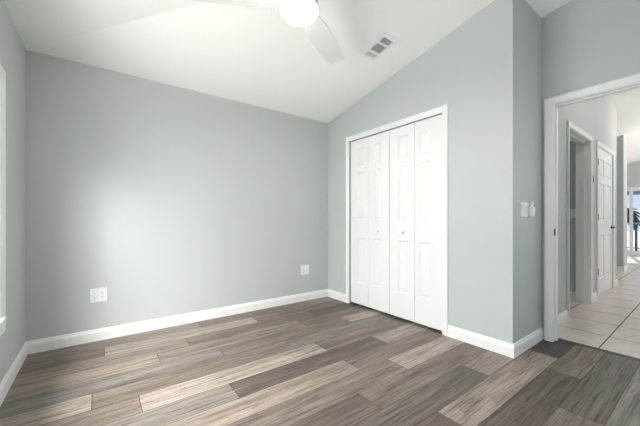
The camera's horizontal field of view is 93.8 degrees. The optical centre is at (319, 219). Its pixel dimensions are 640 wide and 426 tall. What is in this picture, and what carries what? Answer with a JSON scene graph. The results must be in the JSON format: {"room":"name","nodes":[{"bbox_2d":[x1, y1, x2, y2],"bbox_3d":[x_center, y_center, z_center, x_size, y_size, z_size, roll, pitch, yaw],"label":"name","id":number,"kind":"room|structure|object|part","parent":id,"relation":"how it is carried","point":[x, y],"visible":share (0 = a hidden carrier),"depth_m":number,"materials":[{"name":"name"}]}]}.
{"room":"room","nodes":[
{"label":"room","id":0,"kind":"room"},
{"bbox_2d":[0,0,24,382],"bbox_3d":[-1.274,-0.155,0.832,0.140,2.417,3.855,0,0,-37],"label":"wall","id":1,"kind":"structure","parent":0,"point":[12,50],"depth_m":2.04,"materials":[{"name":"grey paint"}]},
{"bbox_2d":[0,64,6,335],"bbox_3d":[-1.390,-0.112,1.017,0.165,1.527,1.767,0,0,-37],"label":"window","id":2,"kind":"structure","parent":1,"relation":"in","point":[3,318],"depth_m":1.72,"materials":[{"name":"white"}]},
{"bbox_3d":[-1.370,0.574,1.032,0.115,0.023,1.690,0,0,-37],"label":"sill","id":3,"kind":"part","parent":2,"relation":"part of","materials":[{"name":"white"}]},
{"bbox_2d":[0,342,27,405],"bbox_3d":[-1.212,1.002,0.878,0.014,0.102,3.626,0,0,-37],"label":"baseboard","id":4,"kind":"structure","parent":1,"relation":"attached to","point":[11,374],"depth_m":1.94,"materials":[{"name":"white wood"}]},
{"bbox_2d":[25,50,327,340],"bbox_3d":[-1.093,-0.155,3.316,3.109,2.417,0.120,0,0,-37],"label":"wall","id":5,"kind":"structure","parent":0,"point":[172,200],"depth_m":2.88,"materials":[{"name":"grey paint"}]},
{"bbox_2d":[90,287,106,302],"bbox_3d":[-1.933,0.656,2.613,0.120,0.118,0.009,0,0,-37],"label":"wall outlet","id":6,"kind":"object","parent":5,"relation":"attached to","point":[98,294],"visible":1,"depth_m":2.61,"materials":[{"name":"white plastic"}]},
{"bbox_2d":[92,291,96,299],"bbox_3d":[-1.953,0.656,2.595,0.034,0.068,0.003,0,0,-37],"label":"receptacle","id":7,"kind":"object","parent":6,"relation":"attached to","point":[94,293],"depth_m":2.59,"materials":[{"name":"grey plastic"}]},
{"bbox_2d":[100,291,104,298],"bbox_3d":[-1.911,0.656,2.627,0.034,0.068,0.003,0,0,-37],"label":"receptacle","id":8,"kind":"object","parent":6,"relation":"attached to","point":[102,293],"depth_m":2.63,"materials":[{"name":"grey plastic"}]},
{"bbox_2d":[25,289,327,353],"bbox_3d":[-1.093,1.002,3.232,3.009,0.102,0.014,0,0,-37],"label":"baseboard","id":9,"kind":"structure","parent":5,"relation":"attached to","point":[67,340],"depth_m":2.88,"materials":[{"name":"white wood"}]},
{"bbox_2d":[301,265,308,274],"bbox_3d":[-0.197,0.651,3.900,0.128,0.124,0.009,0,0,-37],"label":"wall outlet","id":10,"kind":"object","parent":5,"relation":"attached to","point":[304,268],"visible":1,"depth_m":3.90,"materials":[{"name":"white plastic"}]},
{"bbox_2d":[0,256,639,425],"bbox_3d":[4.736,1.054,3.751,12.993,0.002,7.365,0,0,-37],"label":"floor","id":11,"kind":"structure","parent":0,"point":[325,361],"depth_m":2.03,"materials":[{"name":"wood"}]},
{"bbox_2d":[4,0,639,162],"bbox_3d":[4.751,-2.011,3.634,13.078,1.450,6.820,0,0,-37],"label":"ceiling","id":12,"kind":"structure","parent":0,"point":[244,54],"depth_m":2.54,"materials":[{"name":"white paint"}]},
{"bbox_2d":[190,0,343,63],"bbox_3d":[-0.044,-1.437,1.734,1.319,0.396,1.162,0,0,-37],"label":"ceiling fan","id":13,"kind":"object","parent":12,"relation":"hanging from","point":[303,13],"visible":1,"depth_m":1.88,"materials":[{"name":"white plastic"}]},
{"bbox_3d":[-0.543,-1.343,1.806,0.633,0.040,0.165,0,0,-8],"label":"blade","id":14,"kind":"part","parent":13,"relation":"part of","materials":[{"name":"white"}]},
{"bbox_3d":[-0.130,-1.275,1.860,0.238,0.072,0.238,0,0,-37],"label":"light globe","id":15,"kind":"part","parent":13,"relation":"part of","materials":[{"name":"white glass"}]},
{"bbox_3d":[0.029,-1.343,2.245,0.165,0.040,0.633,0,0,22],"label":"blade","id":16,"kind":"part","parent":13,"relation":"part of","materials":[{"name":"white"}]},
{"bbox_2d":[360,32,398,60],"bbox_3d":[0.549,-1.599,2.769,0.210,0.067,0.295,0,0,-37],"label":"ceiling vent","id":17,"kind":"object","parent":12,"relation":"in","point":[384,41],"visible":1,"depth_m":2.76,"materials":[{"name":"white plastic"}]},
{"bbox_2d":[328,0,517,343],"bbox_3d":[0.834,-0.382,3.243,0.100,2.871,2.293,0,0,-37],"label":"wall","id":18,"kind":"structure","parent":0,"point":[473,69],"depth_m":2.54,"materials":[{"name":"grey paint"}]},
{"bbox_2d":[350,131,389,313],"bbox_3d":[0.570,0.038,3.523,0.062,2.031,0.624,0,0,-37],"label":"door","id":19,"kind":"structure","parent":18,"relation":"in","point":[370,156],"depth_m":3.50,"materials":[{"name":"white wood"}]},
{"bbox_2d":[346,104,448,336],"bbox_3d":[0.785,0.003,3.292,0.120,2.100,1.384,0,0,-37],"label":"door frame","id":20,"kind":"structure","parent":18,"relation":"attached to","point":[444,109],"depth_m":2.75,"materials":[{"name":"white wood"}]},
{"bbox_2d":[390,114,441,333],"bbox_3d":[0.945,0.038,3.018,0.062,2.031,0.622,0,0,-37],"label":"door","id":21,"kind":"structure","parent":18,"relation":"in","point":[415,148],"depth_m":2.99,"materials":[{"name":"white wood"}]},
{"bbox_2d":[328,289,514,357],"bbox_3d":[0.796,1.002,3.197,0.014,0.102,2.293,0,0,-37],"label":"baseboard","id":22,"kind":"structure","parent":18,"relation":"attached to","point":[498,346],"depth_m":2.49,"materials":[{"name":"white wood"}]},
{"bbox_2d":[518,0,616,340],"bbox_3d":[2.467,-0.372,4.543,4.073,2.851,2.438,0,0,-37],"label":"wall","id":23,"kind":"structure","parent":0,"point":[529,21],"depth_m":2.58,"materials":[{"name":"grey paint"}]},
{"bbox_2d":[520,202,528,216],"bbox_3d":[1.652,-0.084,2.414,0.150,0.116,0.014,0,0,-37],"label":"light switch","id":24,"kind":"object","parent":23,"relation":"attached to","point":[524,206],"visible":1,"depth_m":2.40,"materials":[{"name":"white plastic"}]},
{"bbox_2d":[514,327,542,357],"bbox_3d":[1.725,1.002,2.468,0.609,0.102,0.014,0,0,-37],"label":"baseboard","id":25,"kind":"structure","parent":23,"relation":"attached to","point":[530,340],"depth_m":2.44,"materials":[{"name":"white wood"}]},
{"bbox_2d":[528,202,534,216],"bbox_3d":[1.749,-0.085,2.470,0.060,0.128,0.040,0,0,-37],"label":"wall control","id":26,"kind":"object","parent":23,"relation":"attached to","point":[531,210],"visible":0.98,"depth_m":2.45,"materials":[{"name":"white plastic"}]},
{"bbox_2d":[567,120,593,318],"bbox_3d":[3.010,-0.001,3.551,1.065,2.108,0.173,0,0,-37],"label":"door frame","id":27,"kind":"structure","parent":23,"relation":"attached to","point":[584,147],"depth_m":3.80,"materials":[{"name":"white wood"}]},
{"bbox_2d":[558,279,617,325],"bbox_3d":[3.437,1.002,3.792,3.438,0.102,0.014,0,0,-37],"label":"baseboard","id":28,"kind":"structure","parent":23,"relation":"attached to","point":[562,317],"depth_m":3.11,"materials":[{"name":"white wood"}]},
{"bbox_2d":[596,140,614,298],"bbox_3d":[4.085,-0.001,4.362,1.136,2.108,0.164,0,0,-37],"label":"door frame","id":29,"kind":"structure","parent":23,"relation":"attached to","point":[598,143],"depth_m":4.59,"materials":[{"name":"white wood"}]},
{"bbox_2d":[598,148,615,295],"bbox_3d":[4.114,0.028,4.313,1.008,2.026,0.095,0,0,-37],"label":"door","id":30,"kind":"structure","parent":23,"relation":"in","point":[605,227],"depth_m":4.31,"materials":[{"name":"white wood"}]},
{"bbox_2d":[570,141,575,291],"bbox_3d":[2.266,-0.167,4.185,1.672,2.440,1.790,0,0,-37],"label":"wall","id":31,"kind":"structure","parent":0,"point":[572,145],"depth_m":3.96,"materials":[{"name":"grey paint"}]},
{"bbox_2d":[570,209,575,217],"bbox_3d":[3.329,-0.084,3.977,0.009,0.116,0.115,0,0,-37],"label":"light switch","id":32,"kind":"object","parent":31,"relation":"attached to","point":[572,211],"visible":0.47,"depth_m":3.95,"materials":[{"name":"white plastic"}]},
{"bbox_2d":[570,291,575,299],"bbox_3d":[2.867,1.002,4.580,0.014,0.102,1.670,0,0,-37],"label":"baseboard","id":33,"kind":"structure","parent":31,"relation":"attached to","point":[572,294],"depth_m":3.95,"materials":[{"name":"white"}]},
{"bbox_2d":[542,0,639,338],"bbox_3d":[2.419,-0.527,2.143,0.120,3.160,1.562,0,0,-37],"label":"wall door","id":34,"kind":"structure","parent":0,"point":[586,43],"depth_m":2.41,"materials":[{"name":"grey paint"}]},
{"bbox_2d":[544,73,639,341],"bbox_3d":[2.307,-0.003,2.295,0.161,2.113,0.936,0,0,-37],"label":"door frame","id":35,"kind":"structure","parent":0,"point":[551,104],"depth_m":2.60,"materials":[{"name":"white wood"}]},
{"bbox_2d":[558,338,639,360],"bbox_3d":[2.345,1.049,2.324,0.044,0.008,0.810,0,0,-37],"label":"trim","id":36,"kind":"structure","parent":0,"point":[568,341],"depth_m":2.42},
{"bbox_2d":[617,135,626,266],"bbox_3d":[5.699,-0.357,7.098,0.390,2.820,2.183,0,0,-37],"label":"wall","id":37,"kind":"structure","parent":0,"point":[621,140],"depth_m":6.15,"materials":[{"name":"grey paint"}]},
{"bbox_2d":[617,265,627,271],"bbox_3d":[5.698,1.003,7.092,0.398,0.100,2.191,0,0,-37],"label":"baseboard","id":38,"kind":"structure","parent":37,"relation":"attached to","point":[619,268],"depth_m":6.15,"materials":[{"name":"white wood"}]},
{"bbox_2d":[627,160,639,186],"bbox_3d":[9.986,-0.806,7.452,0.120,3.719,6.720,0,0,-37],"label":"wall","id":39,"kind":"structure","parent":0,"point":[633,168],"depth_m":8.63,"materials":[{"name":"grey paint"}]},
{"bbox_2d":[627,187,639,256],"bbox_3d":[9.461,0.053,8.133,0.112,2.000,2.900,0,0,-37],"label":"door","id":40,"kind":"structure","parent":39,"relation":"in","point":[630,252],"depth_m":8.68,"materials":[{"name":"white"}]},
{"bbox_3d":[8.869,0.053,8.980,0.035,1.900,0.735,0,0,-37],"label":"sliding panel","id":41,"kind":"part","parent":40,"relation":"part of","materials":[{"name":"white"}]},
{"bbox_3d":[10.700,1.143,9.176,3.080,0.120,10.000,0,0,-37],"label":"floor","id":42,"kind":"structure","parent":0,"visible":0},
{"bbox_2d":[627,223,639,250],"bbox_3d":[11.608,0.588,9.849,0.060,0.990,10.000,0,0,-37],"label":"railing","id":43,"kind":"object","parent":42,"relation":"on","point":[636,224],"visible":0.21,"depth_m":10.50,"materials":[{"name":"metal"}]},
{"bbox_3d":[11.113,0.618,10.516,0.060,0.930,0.060,0,0,-37],"label":"post","id":44,"kind":"part","parent":43,"relation":"part of","materials":[{"name":"white metal"}]},
{"label":"outside","id":45,"kind":"structure","parent":0,"visible":0},
{"bbox_2d":[627,191,639,194],"bbox_3d":[11.756,-1.097,9.959,0.150,0.400,10.000,0,0,-37],"label":"beam","id":46,"kind":"structure","parent":45,"point":[634,192],"depth_m":10.61,"materials":[{"name":"teal"}]},
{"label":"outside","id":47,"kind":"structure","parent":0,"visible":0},
{"bbox_2d":[627,231,639,249],"bbox_3d":[25.848,1.953,44.055,46.000,0.200,280.000,0,0,-37],"label":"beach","id":48,"kind":"structure","parent":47,"point":[627,231],"depth_m":28.33},
{"bbox_2d":[627,208,639,229],"bbox_3d":[18.657,0.495,18.433,1.817,2.717,1.863,0,0,-37],"label":"palm tree","id":49,"kind":"object","parent":48,"relation":"on","point":[635,218],"visible":0.12,"depth_m":17.96,"materials":[{"name":"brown plant"}]}
]}

